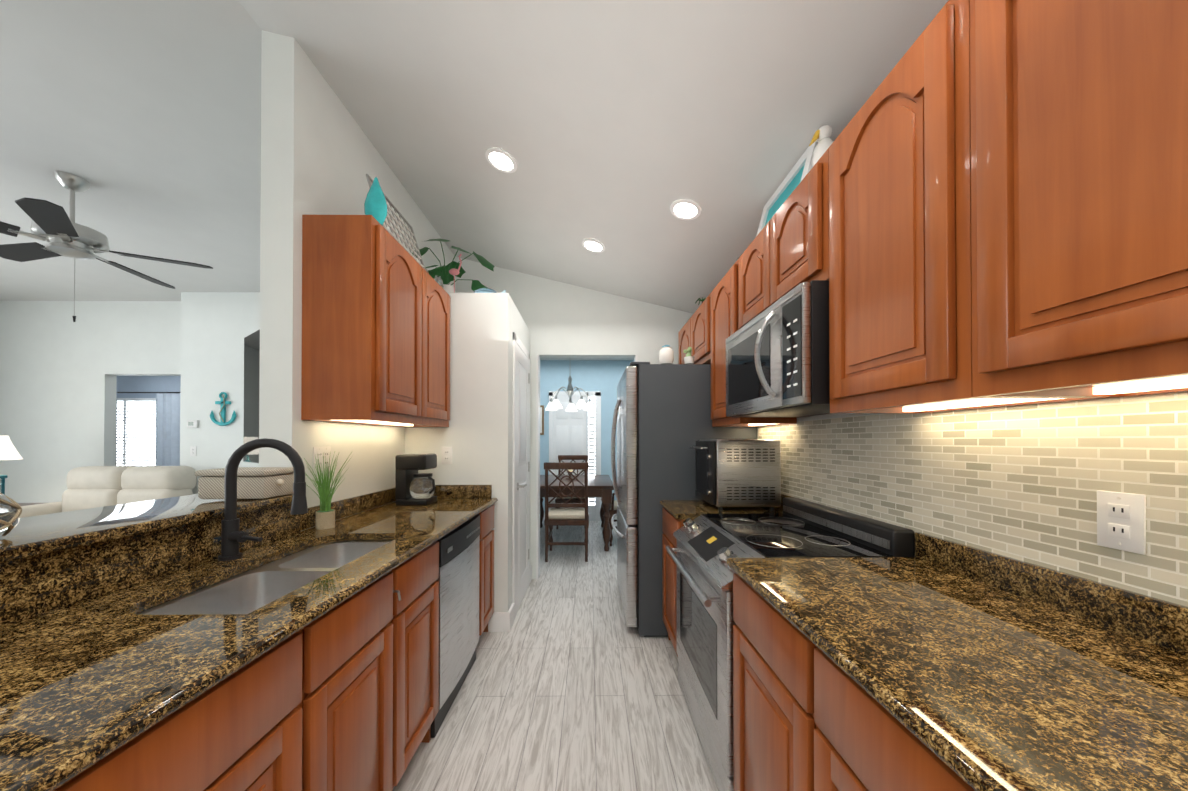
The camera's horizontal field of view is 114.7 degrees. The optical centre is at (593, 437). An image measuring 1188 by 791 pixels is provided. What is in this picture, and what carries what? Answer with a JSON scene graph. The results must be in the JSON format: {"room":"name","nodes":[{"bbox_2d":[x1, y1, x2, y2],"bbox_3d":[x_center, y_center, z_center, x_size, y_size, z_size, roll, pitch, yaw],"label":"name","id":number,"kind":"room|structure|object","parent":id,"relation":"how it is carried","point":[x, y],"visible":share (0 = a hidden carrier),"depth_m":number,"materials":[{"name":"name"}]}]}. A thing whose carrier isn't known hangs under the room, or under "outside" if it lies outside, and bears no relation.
{"room":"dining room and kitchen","nodes":[
{"label":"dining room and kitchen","id":0,"kind":"room"},
{"bbox_2d":[116,376,118,464],"bbox_3d":[-7.549,0.067,4.926,2.710,2.550,0.006,0,0,-1],"label":"wall","id":1,"kind":"structure","parent":0,"point":[117,388],"depth_m":4.94,"materials":[{"name":"white paint"}]},
{"bbox_2d":[0,292,259,502],"bbox_3d":[-5.242,-0.309,4.736,7.560,3.300,0.420,0,0,-1],"label":"wall","id":2,"kind":"structure","parent":0,"point":[60,370],"depth_m":4.81,"materials":[{"name":"paint"}]},
{"bbox_2d":[187,420,198,427],"bbox_3d":[-4.760,-0.166,4.516,0.120,0.090,0.025,0,0,-1],"label":"thermostat","id":3,"kind":"object","parent":2,"relation":"attached to","point":[192,423],"visible":0.98,"depth_m":4.50,"materials":[{"name":"white plastic"}]},
{"bbox_2d":[190,446,196,455],"bbox_3d":[-4.760,0.160,4.523,0.072,0.120,0.007,0,0,-1],"label":"outlet","id":4,"kind":"object","parent":2,"relation":"attached to","point":[193,450],"visible":1,"depth_m":4.52,"materials":[{"name":"white plastic"}]},
{"bbox_2d":[210,392,235,425],"bbox_3d":[-4.400,-0.344,4.517,0.320,0.405,0.060,0,0,-1],"label":"anchor","id":5,"kind":"object","parent":2,"relation":"attached to","point":[222,402],"visible":0.98,"depth_m":4.50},
{"bbox_2d":[0,0,261,300],"bbox_3d":[-5.207,-1.823,0.987,7.560,0.120,8.500,0,0,-1],"label":"ceiling","id":6,"kind":"structure","parent":0,"point":[143,117],"depth_m":2.23,"materials":[{"name":"paint"}]},
{"bbox_2d":[0,171,212,321],"bbox_3d":[-3.547,-1.266,2.601,1.339,0.970,1.330,0,0,-1],"label":"ceiling fan","id":7,"kind":"object","parent":6,"relation":"hanging from","point":[58,229],"visible":1,"depth_m":2.54,"materials":[{"name":"silver metal"}]},
{"bbox_2d":[119,376,180,452],"bbox_3d":[-5.979,0.079,6.577,5.880,2.550,0.120,0,0,-1],"label":"wall","id":8,"kind":"structure","parent":0,"point":[148,383],"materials":[{"name":"paint"}]},
{"bbox_2d":[116,398,155,465],"bbox_3d":[-7.989,-0.062,6.484,1.100,1.230,0.029,0,0,-1],"label":"bedroom window","id":9,"kind":"structure","parent":8,"relation":"in","point":[136,422],"depth_m":6.49,"materials":[{"name":"white glass"}]},
{"bbox_2d":[117,392,179,465],"bbox_3d":[-7.638,0.262,6.440,2.000,2.082,0.050,0,0,-1],"label":"curtain","id":10,"kind":"object","parent":8,"relation":"hanging from","point":[167,453],"visible":0.38,"depth_m":6.44,"materials":[{"name":"white fabric"}]},
{"bbox_2d":[195,467,293,498],"bbox_3d":[-1.375,0.180,1.529,0.285,0.112,0.172,0,0,-1],"label":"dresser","id":11,"kind":"object","parent":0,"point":[261,482],"visible":0.83,"depth_m":1.45,"materials":[{"name":"wicker"}]},
{"bbox_2d":[243,329,259,462],"bbox_3d":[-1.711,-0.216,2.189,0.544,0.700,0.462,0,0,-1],"label":"wall-mounted tv","id":12,"kind":"object","parent":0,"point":[251,379],"visible":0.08,"depth_m":2.06,"materials":[{"name":"black glass"}]},
{"bbox_2d":[259,30,454,530],"bbox_3d":[-1.372,-0.324,2.612,0.140,3.300,1.960,0,0,-1],"label":"wall","id":13,"kind":"structure","parent":0,"point":[320,155],"depth_m":1.68,"materials":[{"name":"paint"}]},
{"bbox_2d":[313,446,330,472],"bbox_3d":[-1.290,0.101,1.810,0.007,0.120,0.115,0,0,-1],"label":"outlet","id":14,"kind":"object","parent":13,"relation":"attached to","point":[319,453],"visible":0.96,"depth_m":1.80,"materials":[{"name":"white plastic"}]},
{"bbox_2d":[301,215,449,426],"bbox_3d":[-1.134,-0.532,2.151,0.326,0.910,0.930,0,0,-1],"label":"upper cabinet","id":15,"kind":"object","parent":13,"relation":"attached to","point":[375,321],"visible":0.96,"depth_m":1.69,"materials":[{"name":"brown wood"}]},
{"bbox_2d":[335,420,412,425],"bbox_3d":[-1.218,-0.088,2.147,0.040,0.015,0.770,0,0,-1],"label":"under-cabinet light","id":16,"kind":"object","parent":15,"relation":"attached to","point":[381,422],"visible":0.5,"depth_m":2.13,"materials":[{"name":"white plastic"}]},
{"bbox_2d":[364,177,387,225],"bbox_3d":[-1.014,-1.104,1.771,0.104,0.225,0.057,0,0,-1],"label":"vase","id":17,"kind":"object","parent":15,"relation":"on","point":[375,205],"visible":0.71,"depth_m":1.75,"materials":[{"name":"ceramic"}]},
{"bbox_2d":[366,174,425,270],"bbox_3d":[-1.072,-1.143,2.100,0.104,0.301,0.471,0,0,-1],"label":"wicker basket","id":18,"kind":"object","parent":15,"relation":"on","point":[403,222],"visible":0.6,"depth_m":2.12,"materials":[{"name":"white wicker"}]},
{"bbox_2d":[434,275,443,288],"bbox_3d":[-1.042,-1.032,2.539,0.073,0.092,0.072,0,-1,-40],"label":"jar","id":19,"kind":"object","parent":15,"relation":"on","point":[438,279],"depth_m":2.52,"materials":[{"name":"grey glass"}]},
{"bbox_2d":[488,610,511,631],"bbox_3d":[-0.938,1.261,2.609,0.728,0.130,0.022,0,0,-1],"label":"baseboard","id":20,"kind":"structure","parent":13,"relation":"attached to","point":[501,622],"depth_m":2.60,"materials":[{"name":"white wood"}]},
{"bbox_2d":[412,239,494,292],"bbox_3d":[-1.036,-1.203,2.808,0.615,0.399,0.595,0,0,-1],"label":"monstera leaf","id":21,"kind":"object","parent":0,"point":[446,273],"visible":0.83,"depth_m":2.82,"materials":[{"name":"green plant"}]},
{"bbox_2d":[405,293,529,611],"bbox_3d":[-0.952,0.165,3.108,0.710,2.330,0.970,0,0,-1],"label":"wall","id":22,"kind":"structure","parent":0,"point":[476,435],"depth_m":2.63,"materials":[{"name":"paint"}]},
{"bbox_2d":[442,447,451,463],"bbox_3d":[-1.012,0.121,2.618,0.072,0.120,0.007,0,0,-1],"label":"outlet","id":23,"kind":"object","parent":22,"relation":"attached to","point":[446,455],"visible":1,"depth_m":2.62,"materials":[{"name":"white plastic"}]},
{"bbox_2d":[473,288,505,292],"bbox_3d":[-0.776,-1.055,2.813,0.245,0.100,0.090,0,0,-1],"label":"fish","id":24,"kind":"object","parent":22,"relation":"on","point":[483,290],"visible":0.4,"depth_m":2.78},
{"bbox_2d":[512,332,529,619],"bbox_3d":[-0.589,0.280,3.116,0.016,2.100,0.700,0,0,-1],"label":"door frame","id":25,"kind":"structure","parent":22,"relation":"attached to","point":[516,339],"depth_m":2.80,"materials":[{"name":"white wood"}]},
{"bbox_2d":[516,343,529,613],"bbox_3d":[-0.563,0.306,3.124,0.067,2.024,0.587,0,0,-1],"label":"pantry door","id":26,"kind":"structure","parent":22,"relation":"in","point":[522,417],"depth_m":3.06,"materials":[{"name":"white wood"}]},
{"bbox_2d":[393,521,717,790],"bbox_3d":[-3.007,1.360,3.086,12.000,0.060,12.700,0,0,-1],"label":"floor","id":27,"kind":"structure","parent":0,"point":[571,683],"depth_m":1.88,"materials":[{"name":"grey wood"}]},
{"bbox_2d":[55,605,338,790],"bbox_3d":[-0.972,0.870,0.567,0.620,0.880,0.760,0,0,-1],"label":"base cabinet","id":28,"kind":"object","parent":27,"relation":"on","point":[272,724],"depth_m":0.75,"materials":[{"name":"brown wood"}]},
{"bbox_2d":[0,485,497,790],"bbox_3d":[-0.966,0.348,0.939,0.639,0.164,3.355,0,0,-1],"label":"countertop","id":29,"kind":"structure","parent":28,"relation":"on","point":[96,667],"depth_m":0.82,"materials":[{"name":"stone"}]},
{"bbox_2d":[218,438,307,560],"bbox_3d":[-1.110,0.201,1.268,0.264,0.400,0.105,0,0,-1],"label":"faucet","id":30,"kind":"object","parent":29,"relation":"on","point":[232,536],"visible":0.98,"depth_m":1.27,"materials":[{"name":"black metal"}]},
{"bbox_2d":[139,540,392,614],"bbox_3d":[-0.957,0.529,1.238,0.395,0.190,0.815,0,0,-1],"label":"sink","id":31,"kind":"object","parent":29,"relation":"in","point":[249,591],"visible":0.19,"depth_m":1.24,"materials":[{"name":"metal"}]},
{"bbox_2d":[304,452,350,529],"bbox_3d":[-1.206,0.232,1.725,0.227,0.345,0.208,0,0,-1],"label":"grass plant","id":32,"kind":"object","parent":29,"relation":"on","point":[325,517],"visible":0.96,"depth_m":1.70,"materials":[{"name":"green plant"}]},
{"bbox_2d":[395,453,436,504],"bbox_3d":[-1.084,0.253,2.381,0.232,0.312,0.180,0,0,-1],"label":"coffee maker","id":33,"kind":"object","parent":29,"relation":"on","point":[413,486],"visible":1,"depth_m":2.31,"materials":[{"name":"black plastic"}]},
{"bbox_2d":[339,558,410,790],"bbox_3d":[-0.976,0.873,1.077,0.620,0.880,0.540,0,0,-1],"label":"base cabinet","id":34,"kind":"object","parent":27,"relation":"on","point":[344,696],"depth_m":1.17,"materials":[{"name":"brown wood"}]},
{"bbox_2d":[393,590,400,600],"bbox_3d":[-0.670,0.531,1.285,0.038,0.035,0.008,0,0,-1],"label":"hook","id":35,"kind":"object","parent":34,"relation":"attached to","point":[399,595],"visible":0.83,"depth_m":1.28,"materials":[{"name":"silver metal"}]},
{"bbox_2d":[411,541,438,759],"bbox_3d":[-0.980,0.875,1.435,0.620,0.880,0.456,0,0,-1],"label":"base cabinet","id":36,"kind":"object","parent":27,"relation":"on","point":[425,564],"depth_m":1.51,"materials":[{"name":"brown wood"}]},
{"bbox_2d":[431,514,479,737],"bbox_3d":[-0.962,0.884,1.970,0.608,0.867,0.601,0,0,-1],"label":"dishwasher","id":37,"kind":"object","parent":27,"relation":"on","point":[458,579],"visible":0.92,"depth_m":1.86,"materials":[{"name":"silver metal"}]},
{"bbox_2d":[479,505,493,635],"bbox_3d":[-0.989,0.882,2.445,0.619,0.880,0.335,0,0,-1],"label":"base cabinet","id":38,"kind":"object","parent":27,"relation":"on","point":[486,576],"visible":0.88,"depth_m":2.42,"materials":[{"name":"brown wood"}]},
{"bbox_2d":[544,462,588,561],"bbox_3d":[-0.298,0.799,4.291,0.480,1.072,0.508,0,0,-1],"label":"dining chair","id":39,"kind":"object","parent":27,"relation":"on","point":[567,514],"visible":1,"depth_m":4.10,"materials":[{"name":"brown wood"}]},
{"bbox_2d":[555,455,587,528],"bbox_3d":[-0.332,0.809,5.838,0.480,1.072,0.508,0,0,-1],"label":"dining chair","id":40,"kind":"object","parent":27,"relation":"on","point":[572,458],"visible":0.27,"depth_m":6.03,"materials":[{"name":"brown wood"}]},
{"bbox_2d":[540,475,613,550],"bbox_3d":[-0.325,0.949,5.114,1.120,0.781,1.400,0,0,-1],"label":"dining table","id":41,"kind":"object","parent":27,"relation":"on","point":[601,486],"visible":0.6,"depth_m":4.49,"materials":[{"name":"brown wood"}]},
{"bbox_2d":[609,489,617,545],"bbox_3d":[0.430,0.803,4.922,0.508,1.072,0.514,0,0,-1],"label":"dining chair","id":42,"kind":"object","parent":27,"relation":"on","point":[613,509],"visible":0.27,"depth_m":4.69,"materials":[{"name":"brown wood"}]},
{"bbox_2d":[662,507,693,656],"bbox_3d":[0.768,0.881,2.278,0.636,0.880,0.463,0,0,-1],"label":"base cabinet","id":43,"kind":"object","parent":27,"relation":"on","point":[671,524],"visible":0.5,"depth_m":2.27,"materials":[{"name":"brown wood"}]},
{"bbox_2d":[611,362,756,636],"bbox_3d":[0.608,0.411,2.973,0.946,1.830,0.905,0,0,-1],"label":"fridge","id":44,"kind":"object","parent":27,"relation":"on","point":[662,420],"visible":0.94,"depth_m":2.52,"materials":[{"name":"silver metal"}]},
{"bbox_2d":[659,345,673,363],"bbox_3d":[0.498,-0.575,2.622,0.104,0.134,0.104,0,0,-1],"label":"jar","id":45,"kind":"object","parent":44,"relation":"on","point":[666,354],"visible":0.92,"depth_m":2.58,"materials":[{"name":"white ceramic"}]},
{"bbox_2d":[683,347,693,363],"bbox_3d":[0.651,-0.566,2.613,0.076,0.117,0.072,0,0,-1],"label":"decorative plant","id":46,"kind":"object","parent":44,"relation":"on","point":[688,358],"visible":0.98,"depth_m":2.59,"materials":[{"name":"green plant"}]},
{"bbox_2d":[733,573,784,790],"bbox_3d":[0.780,0.873,1.012,0.636,0.880,0.525,0,0,-1],"label":"base cabinet","id":47,"kind":"object","parent":27,"relation":"on","point":[758,731],"depth_m":1.09,"materials":[{"name":"brown wood"}]},
{"bbox_2d":[666,497,914,790],"bbox_3d":[0.734,0.815,1.660,0.710,1.000,0.759,0,0,-1],"label":"range","id":48,"kind":"object","parent":27,"relation":"on","point":[708,545],"visible":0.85,"depth_m":1.50,"materials":[{"name":"silver metal"}]},
{"bbox_2d":[781,615,974,790],"bbox_3d":[0.784,0.870,0.592,0.636,0.880,0.595,0,0,-1],"label":"base cabinet","id":49,"kind":"object","parent":27,"relation":"on","point":[808,715],"depth_m":0.72,"materials":[{"name":"brown wood"}]},
{"bbox_2d":[660,494,1187,790],"bbox_3d":[0.775,0.372,0.896,0.656,0.115,3.237,0,0,-1],"label":"countertop","id":50,"kind":"structure","parent":49,"relation":"on","point":[975,669],"depth_m":0.70,"materials":[{"name":"stone"}]},
{"bbox_2d":[691,439,780,510],"bbox_3d":[0.830,0.209,2.296,0.422,0.399,0.366,0,0,-1],"label":"toaster oven","id":51,"kind":"object","parent":50,"relation":"on","point":[738,472],"visible":1,"depth_m":2.12,"materials":[{"name":"silver metal"}]},
{"bbox_3d":[-5.503,1.321,2.688,4.200,0.009,3.550,0,0,-1],"label":"rug","id":52,"kind":"object","parent":27,"relation":"on","visible":0},
{"bbox_2d":[18,503,43,505],"bbox_3d":[-6.466,1.030,4.056,0.560,0.587,0.560,0,0,-1],"label":"side table","id":53,"kind":"object","parent":52,"relation":"on","point":[23,504],"visible":0.06,"depth_m":4.29,"materials":[{"name":"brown wood"}]},
{"bbox_2d":[0,436,22,494],"bbox_3d":[-6.466,0.355,4.060,0.420,0.760,0.420,0,0,-1],"label":"table lamp","id":54,"kind":"object","parent":53,"relation":"on","point":[8,451],"visible":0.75,"depth_m":4.11,"materials":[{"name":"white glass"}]},
{"bbox_2d":[18,466,196,517],"bbox_3d":[-5.165,0.820,3.949,1.700,1.008,0.980,0,0,-1],"label":"recliner sofa","id":55,"kind":"object","parent":52,"relation":"on","point":[88,487],"visible":0.35,"depth_m":4.11,"materials":[{"name":"beige leather"}]},
{"bbox_2d":[455,257,692,578],"bbox_3d":[-0.122,-0.316,3.664,2.660,3.300,0.120,0,0,-1],"label":"wall","id":56,"kind":"structure","parent":0,"point":[563,320],"depth_m":3.61,"materials":[{"name":"paint"}]},
{"bbox_2d":[540,360,631,512],"bbox_3d":[0.114,0.042,6.284,4.100,2.620,0.120,0,0,-1],"label":"wall","id":57,"kind":"structure","parent":0,"point":[604,377],"depth_m":6.23,"materials":[{"name":"blue paint"}]},
{"bbox_2d":[536,512,544,521],"bbox_3d":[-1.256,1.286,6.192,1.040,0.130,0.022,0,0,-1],"label":"baseboard","id":58,"kind":"structure","parent":57,"relation":"attached to","point":[537,513],"depth_m":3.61,"materials":[{"name":"white wood"}]},
{"bbox_2d":[540,405,543,434],"bbox_3d":[-0.991,-0.289,6.201,0.350,0.480,0.028,0,0,-1],"label":"framed picture","id":59,"kind":"object","parent":57,"relation":"attached to","point":[541,419],"visible":0.25,"depth_m":6.19,"materials":[{"name":"gold metal"}]},
{"bbox_2d":[553,396,585,502],"bbox_3d":[-0.395,0.329,6.180,0.546,2.023,0.072,0,0,-1],"label":"room door","id":60,"kind":"structure","parent":57,"relation":"in","point":[569,433],"depth_m":6.20,"materials":[{"name":"white wood"}]},
{"bbox_2d":[549,391,600,520],"bbox_3d":[-0.311,0.296,6.209,0.850,2.110,0.018,0,0,-1],"label":"door frame","id":61,"kind":"structure","parent":57,"relation":"attached to","point":[597,394],"depth_m":6.20,"materials":[{"name":"white wood"}]},
{"bbox_2d":[588,396,594,520],"bbox_3d":[-0.036,0.336,6.213,0.108,2.030,0.013,0,0,-1],"label":"sidelight","id":62,"kind":"object","parent":57,"relation":"attached to","point":[591,508],"visible":0.69,"depth_m":6.21,"materials":[{"name":"white glass"}]},
{"bbox_2d":[540,358,633,359],"bbox_3d":[0.125,-1.336,5.113,4.100,0.120,2.740,0,0,-1],"label":"ceiling","id":63,"kind":"structure","parent":0,"point":[586,358],"depth_m":6.13,"materials":[{"name":"paint"}]},
{"bbox_2d":[545,376,594,411],"bbox_3d":[-0.325,-0.830,5.201,0.702,0.890,0.679,0,0,-1],"label":"chandelier","id":64,"kind":"object","parent":63,"relation":"hanging from","point":[555,404],"visible":0.92,"depth_m":5.16,"materials":[{"name":"white glass"}]},
{"bbox_2d":[238,0,947,313],"bbox_3d":[-0.075,-1.512,0.262,2.690,0.752,6.960,0,0,-1],"label":"ceiling","id":65,"kind":"structure","parent":0,"point":[616,128],"depth_m":1.66,"materials":[{"name":"paint"}]},
{"bbox_2d":[485,148,516,172],"bbox_3d":[-0.513,-1.532,2.109,0.176,0.009,0.176,13,-1,0],"label":"recessed light","id":66,"kind":"object","parent":65,"relation":"in","point":[501,160],"visible":1,"depth_m":2.10,"materials":[{"name":"white plastic"}]},
{"bbox_2d":[582,239,604,252],"bbox_3d":[-0.005,-1.406,2.792,0.176,0.009,0.176,13,-1,0],"label":"recessed light","id":67,"kind":"object","parent":65,"relation":"in","point":[593,245],"visible":1,"depth_m":2.79,"materials":[{"name":"white plastic"}]},
{"bbox_2d":[670,199,700,219],"bbox_3d":[0.518,-1.289,2.157,0.176,0.009,0.176,13,-1,0],"label":"recessed light","id":68,"kind":"object","parent":65,"relation":"in","point":[685,209],"visible":1,"depth_m":2.15,"materials":[{"name":"white plastic"}]},
{"bbox_2d":[757,413,886,438],"bbox_3d":[1.177,0.000,0.264,0.125,2.620,6.960,0,0,-1],"label":"wall","id":69,"kind":"structure","parent":0,"point":[826,416],"depth_m":1.76,"materials":[{"name":"paint"}]},
{"bbox_2d":[678,299,705,363],"bbox_3d":[0.921,-0.761,2.983,0.326,0.420,0.908,0,0,-1],"label":"upper cabinet","id":70,"kind":"object","parent":69,"relation":"attached to","point":[693,334],"depth_m":2.86,"materials":[{"name":"brown wood"}]},
{"bbox_2d":[706,257,796,424],"bbox_3d":[0.927,-0.536,2.289,0.326,0.880,0.472,0,0,-1],"label":"upper cabinet","id":71,"kind":"object","parent":69,"relation":"attached to","point":[709,328],"depth_m":2.27,"materials":[{"name":"brown wood"}]},
{"bbox_2d":[748,424,770,425],"bbox_3d":[1.036,-0.087,2.288,0.040,0.015,0.430,0,0,-1],"label":"under-cabinet light","id":72,"kind":"object","parent":71,"relation":"attached to","point":[748,424],"depth_m":2.42,"materials":[{"name":"white plastic"}]},
{"bbox_2d":[739,148,828,327],"bbox_3d":[0.933,-0.759,1.672,0.326,0.442,0.762,0,0,-1],"label":"upper cabinet","id":73,"kind":"object","parent":69,"relation":"attached to","point":[786,251],"visible":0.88,"depth_m":1.50,"materials":[{"name":"brown wood"}]},
{"bbox_2d":[726,280,832,416],"bbox_3d":[0.859,-0.324,1.668,0.472,0.423,0.746,0,0,-1],"label":"microwave","id":74,"kind":"object","parent":73,"relation":"attached to","point":[777,359],"visible":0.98,"depth_m":1.45,"materials":[{"name":"silver metal"}]},
{"bbox_2d":[757,140,817,234],"bbox_3d":[0.864,-1.090,1.738,0.075,0.215,0.460,0,0,-1],"label":"decorative frame","id":75,"kind":"object","parent":73,"relation":"on","point":[798,173],"visible":0.54,"depth_m":1.71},
{"bbox_2d":[809,125,832,165],"bbox_3d":[0.860,-1.081,1.438,0.095,0.190,0.086,0,0,-1],"label":"bird","id":76,"kind":"object","parent":73,"relation":"on","point":[822,135],"visible":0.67,"depth_m":1.42},
{"bbox_2d":[829,20,1088,411],"bbox_3d":[0.939,-0.544,1.032,0.326,0.880,0.511,0,0,-1],"label":"upper cabinet","id":77,"kind":"object","parent":69,"relation":"attached to","point":[881,163],"depth_m":1.02,"materials":[{"name":"brown wood"}]},
{"bbox_2d":[903,398,1064,411],"bbox_3d":[1.048,-0.096,1.046,0.040,0.015,0.437,0,0,-1],"label":"under-cabinet light","id":78,"kind":"object","parent":77,"relation":"attached to","point":[987,401],"depth_m":1.04,"materials":[{"name":"white plastic"}]},
{"bbox_2d":[1093,377,1187,393],"bbox_3d":[1.052,-0.099,0.575,0.040,0.015,0.423,0,0,-1],"label":"under-cabinet light","id":79,"kind":"object","parent":77,"relation":"attached to","point":[1166,384],"depth_m":0.72,"materials":[{"name":"white plastic"}]},
{"bbox_2d":[758,391,1187,606],"bbox_3d":[1.107,0.157,0.852,0.005,0.505,3.340,0,0,-1],"label":"tile backsplash","id":80,"kind":"structure","parent":69,"relation":"attached to","point":[1025,483],"depth_m":0.98,"materials":[{"name":"tile"}]},
{"bbox_2d":[1097,490,1145,554],"bbox_3d":[1.101,0.174,0.797,0.007,0.120,0.072,0,0,-1],"label":"electrical outlet","id":81,"kind":"object","parent":80,"relation":"attached to","point":[1121,521],"visible":1,"depth_m":0.79,"materials":[{"name":"white plastic"}]},
{"bbox_2d":[933,0,1187,395],"bbox_3d":[0.943,-0.547,0.577,0.326,0.880,0.531,0,0,-1],"label":"upper cabinet","id":82,"kind":"object","parent":69,"relation":"attached to","point":[1008,198],"depth_m":0.64,"materials":[{"name":"brown wood"}]},
{"bbox_3d":[-1.349,0.785,0.090,0.140,1.049,3.070,0,0,-1],"label":"wall","id":83,"kind":"structure","parent":0,"visible":0},
{"bbox_2d":[0,494,292,562],"bbox_3d":[-1.456,0.243,0.090,0.445,0.032,3.066,0,0,-1],"label":"bar","id":84,"kind":"object","parent":83,"relation":"on","point":[31,536],"visible":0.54,"depth_m":1.08,"materials":[{"name":"stone"}]},
{"bbox_2d":[0,492,21,536],"bbox_3d":[-1.425,0.170,0.818,0.218,0.122,0.218,0,0,-1],"label":"jar","id":85,"kind":"object","parent":84,"relation":"on","point":[10,511],"visible":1,"depth_m":0.87,"materials":[{"name":"clear glass"}]}
]}

